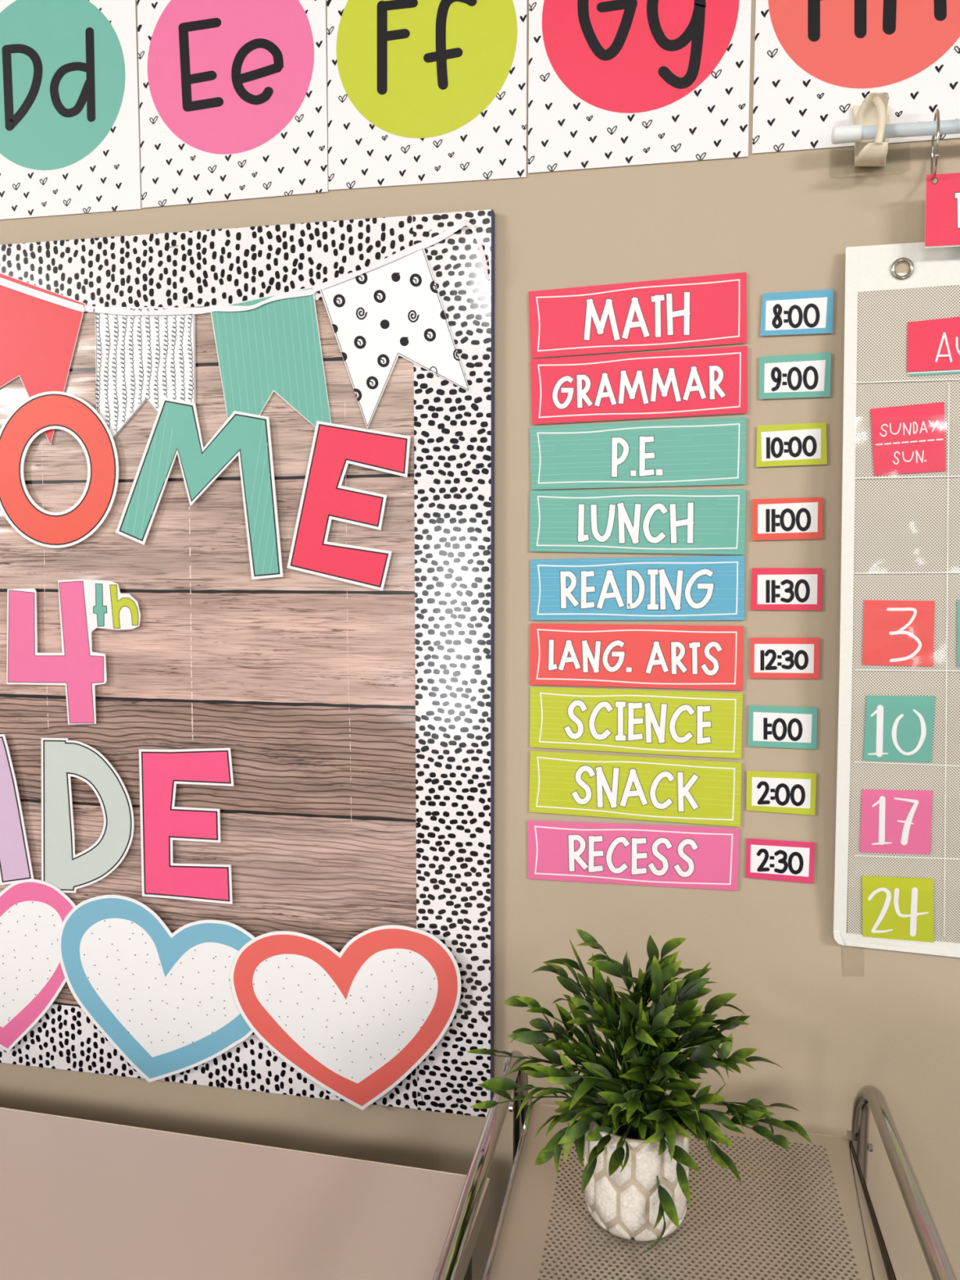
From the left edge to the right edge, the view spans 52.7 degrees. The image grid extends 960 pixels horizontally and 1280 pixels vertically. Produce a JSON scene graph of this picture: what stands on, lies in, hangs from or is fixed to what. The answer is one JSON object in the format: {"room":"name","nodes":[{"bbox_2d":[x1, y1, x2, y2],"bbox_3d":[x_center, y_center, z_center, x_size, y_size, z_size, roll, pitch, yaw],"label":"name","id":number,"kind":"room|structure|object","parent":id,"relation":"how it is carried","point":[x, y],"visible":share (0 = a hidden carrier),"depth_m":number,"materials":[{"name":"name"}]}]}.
{"room":"elementary school classroom","nodes":[
{"label":"elementary school classroom","id":0,"kind":"room"},
{"bbox_2d":[0,0,959,1279],"bbox_3d":[-0.580,-0.134,1.188,8.400,2.800,0.120,1,5,11],"label":"wall","id":1,"kind":"structure","parent":0,"point":[788,220],"depth_m":0.98,"materials":[{"name":"beige paint"}]},
{"bbox_2d":[0,0,141,219],"bbox_3d":[-0.484,-0.608,1.069,0.234,0.274,0.001,1,5,11],"label":"card","id":2,"kind":"object","parent":1,"relation":"attached to","point":[69,137],"visible":1,"depth_m":1.06,"materials":[{"name":"white paper"}]},
{"bbox_2d":[137,0,328,208],"bbox_3d":[-0.264,-0.606,1.025,0.213,0.276,0.001,1,5,11],"label":"card","id":3,"kind":"object","parent":1,"relation":"attached to","point":[233,100],"visible":1,"depth_m":1.03,"materials":[{"name":"white paper"}]},
{"bbox_2d":[0,208,494,1117],"bbox_3d":[-0.368,0.036,1.090,0.778,0.952,0.014,1,5,11],"label":"bulletin board","id":4,"kind":"object","parent":1,"relation":"attached to","point":[356,722],"visible":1,"depth_m":1.05,"materials":[{"name":"brown wood"}]},
{"bbox_2d":[0,733,34,884],"bbox_3d":[-0.587,0.199,1.138,0.140,0.183,0.005,1,5,11],"label":"cutout letter","id":5,"kind":"object","parent":4,"relation":"attached to","point":[15,864],"visible":1,"depth_m":1.13,"materials":[{"name":"purple paper"}]},
{"bbox_2d":[0,879,75,1052],"bbox_3d":[-0.568,0.383,1.148,0.226,0.213,0.007,1,5,11],"label":"heart","id":6,"kind":"object","parent":4,"relation":"attached to","point":[33,912],"visible":1,"depth_m":1.14,"materials":[{"name":"pink"}]},
{"bbox_2d":[0,902,57,1021],"bbox_3d":[-0.567,0.377,1.144,0.163,0.147,0.001,1,5,11],"label":"print","id":7,"kind":"object","parent":6,"relation":"attached to","point":[28,931],"depth_m":1.14,"materials":[{"name":"white paper"}]},
{"bbox_2d":[0,391,119,547],"bbox_3d":[-0.474,-0.190,1.085,0.158,0.173,0.005,1,5,11],"label":"cutout letter","id":8,"kind":"object","parent":4,"relation":"attached to","point":[39,413],"visible":1,"depth_m":1.08,"materials":[{"name":"orange paper"}]},
{"bbox_2d":[6,578,140,724],"bbox_3d":[-0.460,0.014,1.098,0.171,0.166,0.005,1,5,11],"label":"cutout numeral","id":9,"kind":"object","parent":4,"relation":"attached to","point":[86,606],"visible":1,"depth_m":1.10,"materials":[{"name":"pink paper"}]},
{"bbox_2d":[8,581,103,723],"bbox_3d":[-0.482,0.014,1.100,0.123,0.162,0.001,1,5,11],"label":"print","id":10,"kind":"object","parent":9,"relation":"attached to","point":[77,668],"depth_m":1.10,"materials":[{"name":"pink paper"}]},
{"bbox_2d":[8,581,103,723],"bbox_3d":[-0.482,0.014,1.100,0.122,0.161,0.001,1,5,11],"label":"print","id":11,"kind":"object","parent":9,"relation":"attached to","point":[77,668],"depth_m":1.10},
{"bbox_2d":[40,737,133,893],"bbox_3d":[-0.450,0.203,1.111,0.120,0.183,0.005,1,5,11],"label":"cutout letter","id":12,"kind":"object","parent":4,"relation":"attached to","point":[61,758],"visible":1,"depth_m":1.11,"materials":[{"name":"white paper"}]},
{"bbox_2d":[57,894,255,1082],"bbox_3d":[-0.357,0.400,1.106,0.268,0.218,0.009,1,5,11],"label":"heart","id":13,"kind":"object","parent":4,"relation":"attached to","point":[164,999],"visible":1,"depth_m":1.10,"materials":[{"name":"blue"}]},
{"bbox_2d":[84,920,230,1043],"bbox_3d":[-0.355,0.392,1.101,0.206,0.140,0.001,1,5,11],"label":"print","id":14,"kind":"object","parent":13,"relation":"attached to","point":[144,982],"depth_m":1.10,"materials":[{"name":"white paper"}]},
{"bbox_2d":[138,747,234,904],"bbox_3d":[-0.327,0.206,1.087,0.115,0.176,0.005,1,5,11],"label":"cutout letter","id":15,"kind":"object","parent":4,"relation":"attached to","point":[162,823],"visible":1,"depth_m":1.09,"materials":[{"name":"pink paper"}]},
{"bbox_2d":[115,397,283,579],"bbox_3d":[-0.307,-0.165,1.054,0.196,0.197,0.005,1,5,11],"label":"cutout letter","id":16,"kind":"object","parent":4,"relation":"attached to","point":[175,430],"visible":1,"depth_m":1.04,"materials":[{"name":"teal paper"}]},
{"bbox_2d":[1,215,413,312],"bbox_3d":[-0.405,-0.399,1.058,0.705,0.079,0.001,1,5,11],"label":"print","id":17,"kind":"object","parent":4,"relation":"attached to","point":[197,268],"depth_m":1.04},
{"bbox_2d":[0,1004,417,1108],"bbox_3d":[-0.408,0.470,1.127,0.700,0.079,0.001,1,5,11],"label":"border","id":18,"kind":"object","parent":4,"relation":"attached to","point":[64,1037],"depth_m":1.12,"materials":[{"name":"white paper"}]},
{"bbox_2d":[0,221,488,315],"bbox_3d":[-0.293,-0.386,1.028,0.613,0.076,0.015,1,5,11],"label":"ribbon","id":19,"kind":"object","parent":4,"relation":"attached to","point":[437,238],"visible":1,"depth_m":1.03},
{"bbox_2d":[0,272,85,444],"bbox_3d":[-0.520,-0.323,1.085,0.178,0.211,0.001,1,5,11],"label":"pennant","id":20,"kind":"object","parent":19,"relation":"hanging from","point":[38,337],"visible":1,"depth_m":1.08,"materials":[{"name":"red paper"}]},
{"bbox_2d":[95,306,195,438],"bbox_3d":[-0.365,-0.281,1.058,0.121,0.166,0.001,1,5,11],"label":"pennant","id":21,"kind":"object","parent":19,"relation":"hanging from","point":[140,358],"visible":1,"depth_m":1.06,"materials":[{"name":"white paper"}]},
{"bbox_2d":[209,286,331,427],"bbox_3d":[-0.221,-0.282,1.029,0.138,0.177,0.001,1,5,11],"label":"pennant","id":22,"kind":"object","parent":19,"relation":"hanging from","point":[268,348],"visible":1,"depth_m":1.03,"materials":[{"name":"teal paper"}]},
{"bbox_2d":[319,243,470,428],"bbox_3d":[-0.089,-0.312,1.000,0.161,0.185,0.001,1,5,11],"label":"pennant","id":23,"kind":"object","parent":19,"relation":"hanging from","point":[380,315],"visible":1,"depth_m":1.00,"materials":[{"name":"white paper"}]},
{"bbox_2d":[230,924,461,1110],"bbox_3d":[-0.148,0.410,1.065,0.264,0.211,0.011,1,5,11],"label":"heart","id":24,"kind":"object","parent":4,"relation":"attached to","point":[357,1020],"visible":1,"depth_m":1.06,"materials":[{"name":"red"}]},
{"bbox_2d":[253,951,435,1078],"bbox_3d":[-0.150,0.406,1.059,0.208,0.148,0.001,1,5,11],"label":"print","id":25,"kind":"object","parent":24,"relation":"attached to","point":[326,1015],"depth_m":1.06,"materials":[{"name":"white paper"}]},
{"bbox_2d":[287,420,410,591],"bbox_3d":[-0.139,-0.141,1.022,0.138,0.178,0.005,1,5,11],"label":"cutout letter","id":26,"kind":"object","parent":4,"relation":"attached to","point":[335,446],"visible":1,"depth_m":1.02,"materials":[{"name":"red paper"}]},
{"bbox_2d":[413,210,491,1116],"bbox_3d":[-0.029,0.042,1.018,0.081,0.950,0.001,1,5,11],"label":"print","id":27,"kind":"object","parent":4,"relation":"attached to","point":[452,424],"depth_m":1.02},
{"bbox_2d":[326,0,526,190],"bbox_3d":[-0.056,-0.605,0.984,0.209,0.276,0.001,1,5,11],"label":"card","id":28,"kind":"object","parent":1,"relation":"attached to","point":[420,91],"visible":1,"depth_m":0.99,"materials":[{"name":"white paper"}]},
{"bbox_2d":[527,820,739,890],"bbox_3d":[0.156,0.222,1.006,0.217,0.066,0.001,1,5,11],"label":"card","id":29,"kind":"object","parent":1,"relation":"attached to","point":[642,855],"visible":1,"depth_m":1.00,"materials":[{"name":"pink paper"}]},
{"bbox_2d":[528,750,741,826],"bbox_3d":[0.158,0.152,1.000,0.216,0.070,0.001,1,5,11],"label":"card","id":30,"kind":"object","parent":1,"relation":"attached to","point":[702,792],"visible":1,"depth_m":1.00,"materials":[{"name":"green paper"}]},
{"bbox_2d":[529,686,742,759],"bbox_3d":[0.158,0.084,0.995,0.215,0.068,0.001,1,5,11],"label":"card","id":31,"kind":"object","parent":1,"relation":"attached to","point":[667,722],"visible":1,"depth_m":0.99,"materials":[{"name":"green paper"}]},
{"bbox_2d":[529,622,743,690],"bbox_3d":[0.157,0.017,0.989,0.215,0.065,0.001,1,5,11],"label":"card","id":32,"kind":"object","parent":1,"relation":"attached to","point":[708,657],"visible":1,"depth_m":0.99,"materials":[{"name":"red paper"}]},
{"bbox_2d":[528,271,746,358],"bbox_3d":[0.155,-0.322,0.963,0.215,0.073,0.001,1,5,11],"label":"card","id":33,"kind":"object","parent":1,"relation":"attached to","point":[710,309],"visible":1,"depth_m":0.96,"materials":[{"name":"red paper"}]},
{"bbox_2d":[530,555,744,620],"bbox_3d":[0.158,-0.052,0.984,0.215,0.067,0.001,1,5,11],"label":"card","id":34,"kind":"object","parent":1,"relation":"attached to","point":[699,588],"visible":1,"depth_m":0.98,"materials":[{"name":"blue paper"}]},
{"bbox_2d":[529,488,746,555],"bbox_3d":[0.157,-0.119,0.978,0.215,0.066,0.001,1,5,11],"label":"card","id":35,"kind":"object","parent":1,"relation":"attached to","point":[696,521],"visible":1,"depth_m":0.98,"materials":[{"name":"teal paper"}]},
{"bbox_2d":[529,417,746,489],"bbox_3d":[0.156,-0.187,0.974,0.215,0.067,0.001,1,5,11],"label":"card","id":36,"kind":"object","parent":1,"relation":"attached to","point":[699,451],"visible":1,"depth_m":0.97,"materials":[{"name":"teal paper"}]},
{"bbox_2d":[530,346,747,424],"bbox_3d":[0.157,-0.253,0.968,0.215,0.070,0.001,1,5,11],"label":"card","id":37,"kind":"object","parent":1,"relation":"attached to","point":[709,380],"visible":1,"depth_m":0.97,"materials":[{"name":"red paper"}]},
{"bbox_2d":[528,0,751,173],"bbox_3d":[0.153,-0.604,0.943,0.214,0.275,0.001,1,5,11],"label":"card","id":38,"kind":"object","parent":1,"relation":"attached to","point":[611,82],"visible":1,"depth_m":0.95,"materials":[{"name":"white paper"}]},
{"bbox_2d":[745,838,814,884],"bbox_3d":[0.302,0.222,0.977,0.066,0.043,0.001,1,5,11],"label":"card","id":39,"kind":"object","parent":1,"relation":"attached to","point":[766,859],"visible":1,"depth_m":0.98,"materials":[{"name":"white paper"}]},
{"bbox_2d":[746,770,816,815],"bbox_3d":[0.301,0.153,0.972,0.067,0.043,0.001,1,5,11],"label":"card","id":40,"kind":"object","parent":1,"relation":"attached to","point":[790,793],"visible":1,"depth_m":0.97,"materials":[{"name":"white paper"}]},
{"bbox_2d":[747,705,817,749],"bbox_3d":[0.301,0.087,0.966,0.066,0.042,0.001,1,5,11],"label":"card","id":41,"kind":"object","parent":1,"relation":"attached to","point":[771,726],"visible":1,"depth_m":0.97,"materials":[{"name":"white paper"}]},
{"bbox_2d":[750,637,819,679],"bbox_3d":[0.302,0.018,0.961,0.066,0.042,0.001,1,5,11],"label":"card","id":42,"kind":"object","parent":1,"relation":"attached to","point":[770,657],"visible":1,"depth_m":0.96,"materials":[{"name":"white paper"}]},
{"bbox_2d":[750,568,822,610],"bbox_3d":[0.302,-0.050,0.956,0.068,0.042,0.001,1,5,11],"label":"card","id":43,"kind":"object","parent":1,"relation":"attached to","point":[771,588],"visible":1,"depth_m":0.95,"materials":[{"name":"white paper"}]},
{"bbox_2d":[751,497,822,540],"bbox_3d":[0.301,-0.118,0.950,0.067,0.042,0.001,1,5,11],"label":"card","id":44,"kind":"object","parent":1,"relation":"attached to","point":[781,518],"visible":1,"depth_m":0.95,"materials":[{"name":"white paper"}]},
{"bbox_2d":[755,422,826,466],"bbox_3d":[0.303,-0.190,0.944,0.066,0.041,0.001,1,5,11],"label":"card","id":45,"kind":"object","parent":1,"relation":"attached to","point":[792,444],"visible":1,"depth_m":0.94,"materials":[{"name":"white paper"}]},
{"bbox_2d":[759,352,831,399],"bbox_3d":[0.304,-0.256,0.939,0.067,0.042,0.001,1,5,11],"label":"card","id":46,"kind":"object","parent":1,"relation":"attached to","point":[806,375],"visible":1,"depth_m":0.94,"materials":[{"name":"white paper"}]},
{"bbox_2d":[760,288,833,336],"bbox_3d":[0.305,-0.315,0.934,0.067,0.041,0.001,1,5,11],"label":"card","id":47,"kind":"object","parent":1,"relation":"attached to","point":[803,312],"visible":1,"depth_m":0.93,"materials":[{"name":"white paper"}]},
{"bbox_2d":[841,945,863,976],"bbox_3d":[0.373,0.315,0.973,0.023,0.048,0.001,1,5,11],"label":"tab","id":48,"kind":"object","parent":1,"relation":"attached to","point":[852,956],"visible":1,"depth_m":0.97,"materials":[{"name":"beige paper"}]},
{"bbox_2d":[751,0,959,153],"bbox_3d":[0.360,-0.602,0.902,0.201,0.275,0.001,1,5,11],"label":"card","id":49,"kind":"object","parent":1,"relation":"attached to","point":[815,60],"visible":0.75,"depth_m":0.91,"materials":[{"name":"white paper"}]},
{"bbox_2d":[853,92,889,166],"bbox_3d":[0.361,-0.466,0.888,0.035,0.064,0.049,1,5,11],"label":"hook","id":50,"kind":"object","parent":1,"relation":"attached to","point":[874,109],"visible":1,"depth_m":0.88,"materials":[{"name":"beige plastic"}]},
{"bbox_2d":[831,119,959,144],"bbox_3d":[0.638,-0.455,0.826,0.643,0.021,0.016,1,5,11],"label":"curtain rod","id":51,"kind":"object","parent":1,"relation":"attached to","point":[846,133],"visible":1,"depth_m":0.87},
{"bbox_2d":[930,108,939,182],"bbox_3d":[0.409,-0.444,0.870,0.004,0.059,0.059,2,5,21],"label":"ring","id":52,"kind":"object","parent":51,"relation":"hanging from","point":[935,156],"visible":0.98,"depth_m":0.85,"materials":[{"name":"silver metal"}]},
{"bbox_2d":[924,173,959,248],"bbox_3d":[0.459,-0.386,0.866,0.115,0.064,0.002,1,5,11],"label":"card","id":53,"kind":"object","parent":52,"relation":"hanging from","point":[942,215],"visible":1,"depth_m":0.87,"materials":[{"name":"red paper"}]},
{"bbox_2d":[833,242,959,957],"bbox_3d":[0.552,-0.022,0.883,0.433,0.692,0.038,1,5,11],"label":"calendar","id":54,"kind":"object","parent":1,"relation":"attached to","point":[900,533],"visible":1,"depth_m":0.91,"materials":[{"name":"white fabric"}]},
{"bbox_2d":[859,789,932,854],"bbox_3d":[0.399,0.174,0.929,0.065,0.065,0.008,1,5,11],"label":"card","id":55,"kind":"object","parent":54,"relation":"in","point":[893,821],"visible":1,"depth_m":0.93,"materials":[{"name":"pink paper"}]},
{"bbox_2d":[862,875,933,942],"bbox_3d":[0.407,0.262,0.945,0.070,0.066,0.010,1,5,11],"label":"card","id":56,"kind":"object","parent":54,"relation":"in","point":[894,908],"visible":1,"depth_m":0.94,"materials":[{"name":"paper"}]},
{"bbox_2d":[862,600,934,666],"bbox_3d":[0.390,-0.006,0.903,0.062,0.061,0.002,1,5,11],"label":"card","id":57,"kind":"object","parent":54,"relation":"in","point":[895,633],"visible":1,"depth_m":0.90,"materials":[{"name":"red paper"}]},
{"bbox_2d":[862,695,935,762],"bbox_3d":[0.394,0.084,0.914,0.061,0.064,0.005,1,5,11],"label":"card","id":58,"kind":"object","parent":54,"relation":"in","point":[898,728],"visible":1,"depth_m":0.91,"materials":[{"name":"teal paper"}]},
{"bbox_2d":[870,401,946,475],"bbox_3d":[0.395,-0.185,0.894,0.066,0.066,0.006,1,5,11],"label":"card","id":59,"kind":"object","parent":54,"relation":"attached to","point":[909,438],"visible":1,"depth_m":0.89,"materials":[{"name":"red paper"}]},
{"bbox_2d":[906,316,959,376],"bbox_3d":[0.445,-0.272,0.888,0.101,0.057,0.008,1,5,11],"label":"card","id":60,"kind":"object","parent":54,"relation":"attached to","point":[934,344],"visible":1,"depth_m":0.89,"materials":[{"name":"red paper"}]},
{"bbox_2d":[956,600,959,666],"bbox_3d":[0.468,-0.006,0.888,0.061,0.064,0.002,1,5,11],"label":"card","id":61,"kind":"object","parent":54,"relation":"in","point":[957,601],"visible":1,"depth_m":0.89,"materials":[{"name":"teal paper"}]},
{"bbox_3d":[-1.075,1.509,-1.202,8.400,0.100,5.000,1,5,11],"label":"floor","id":62,"kind":"structure","parent":0,"visible":0},
{"bbox_2d":[0,1106,489,1279],"bbox_3d":[-0.668,0.902,0.765,1.250,0.801,0.601,1,5,13],"label":"desk","id":63,"kind":"object","parent":62,"relation":"on","point":[81,1199],"visible":0.9,"depth_m":0.84,"materials":[{"name":"grey laminate"}]},
{"bbox_2d":[431,1050,957,1279],"bbox_3d":[0.158,0.857,0.761,0.344,0.892,0.455,1,5,11],"label":"trolley","id":64,"kind":"object","parent":62,"relation":"on","point":[805,1211],"visible":0.69,"depth_m":0.78,"materials":[{"name":"metal"}]},
{"bbox_2d":[466,928,811,1255],"bbox_3d":[0.122,0.356,0.793,0.203,0.224,0.212,-3,5,-35],"label":"potted plant","id":65,"kind":"object","parent":64,"relation":"on","point":[634,1135],"visible":1,"depth_m":0.77,"materials":[{"name":"green plant"}]},
{"bbox_2d":[488,1104,888,1279],"bbox_3d":[0.157,0.476,0.727,0.295,0.004,0.408,1,5,11],"label":"shelf","id":66,"kind":"object","parent":64,"relation":"attached to","point":[805,1211],"depth_m":0.78,"materials":[{"name":"metal"}]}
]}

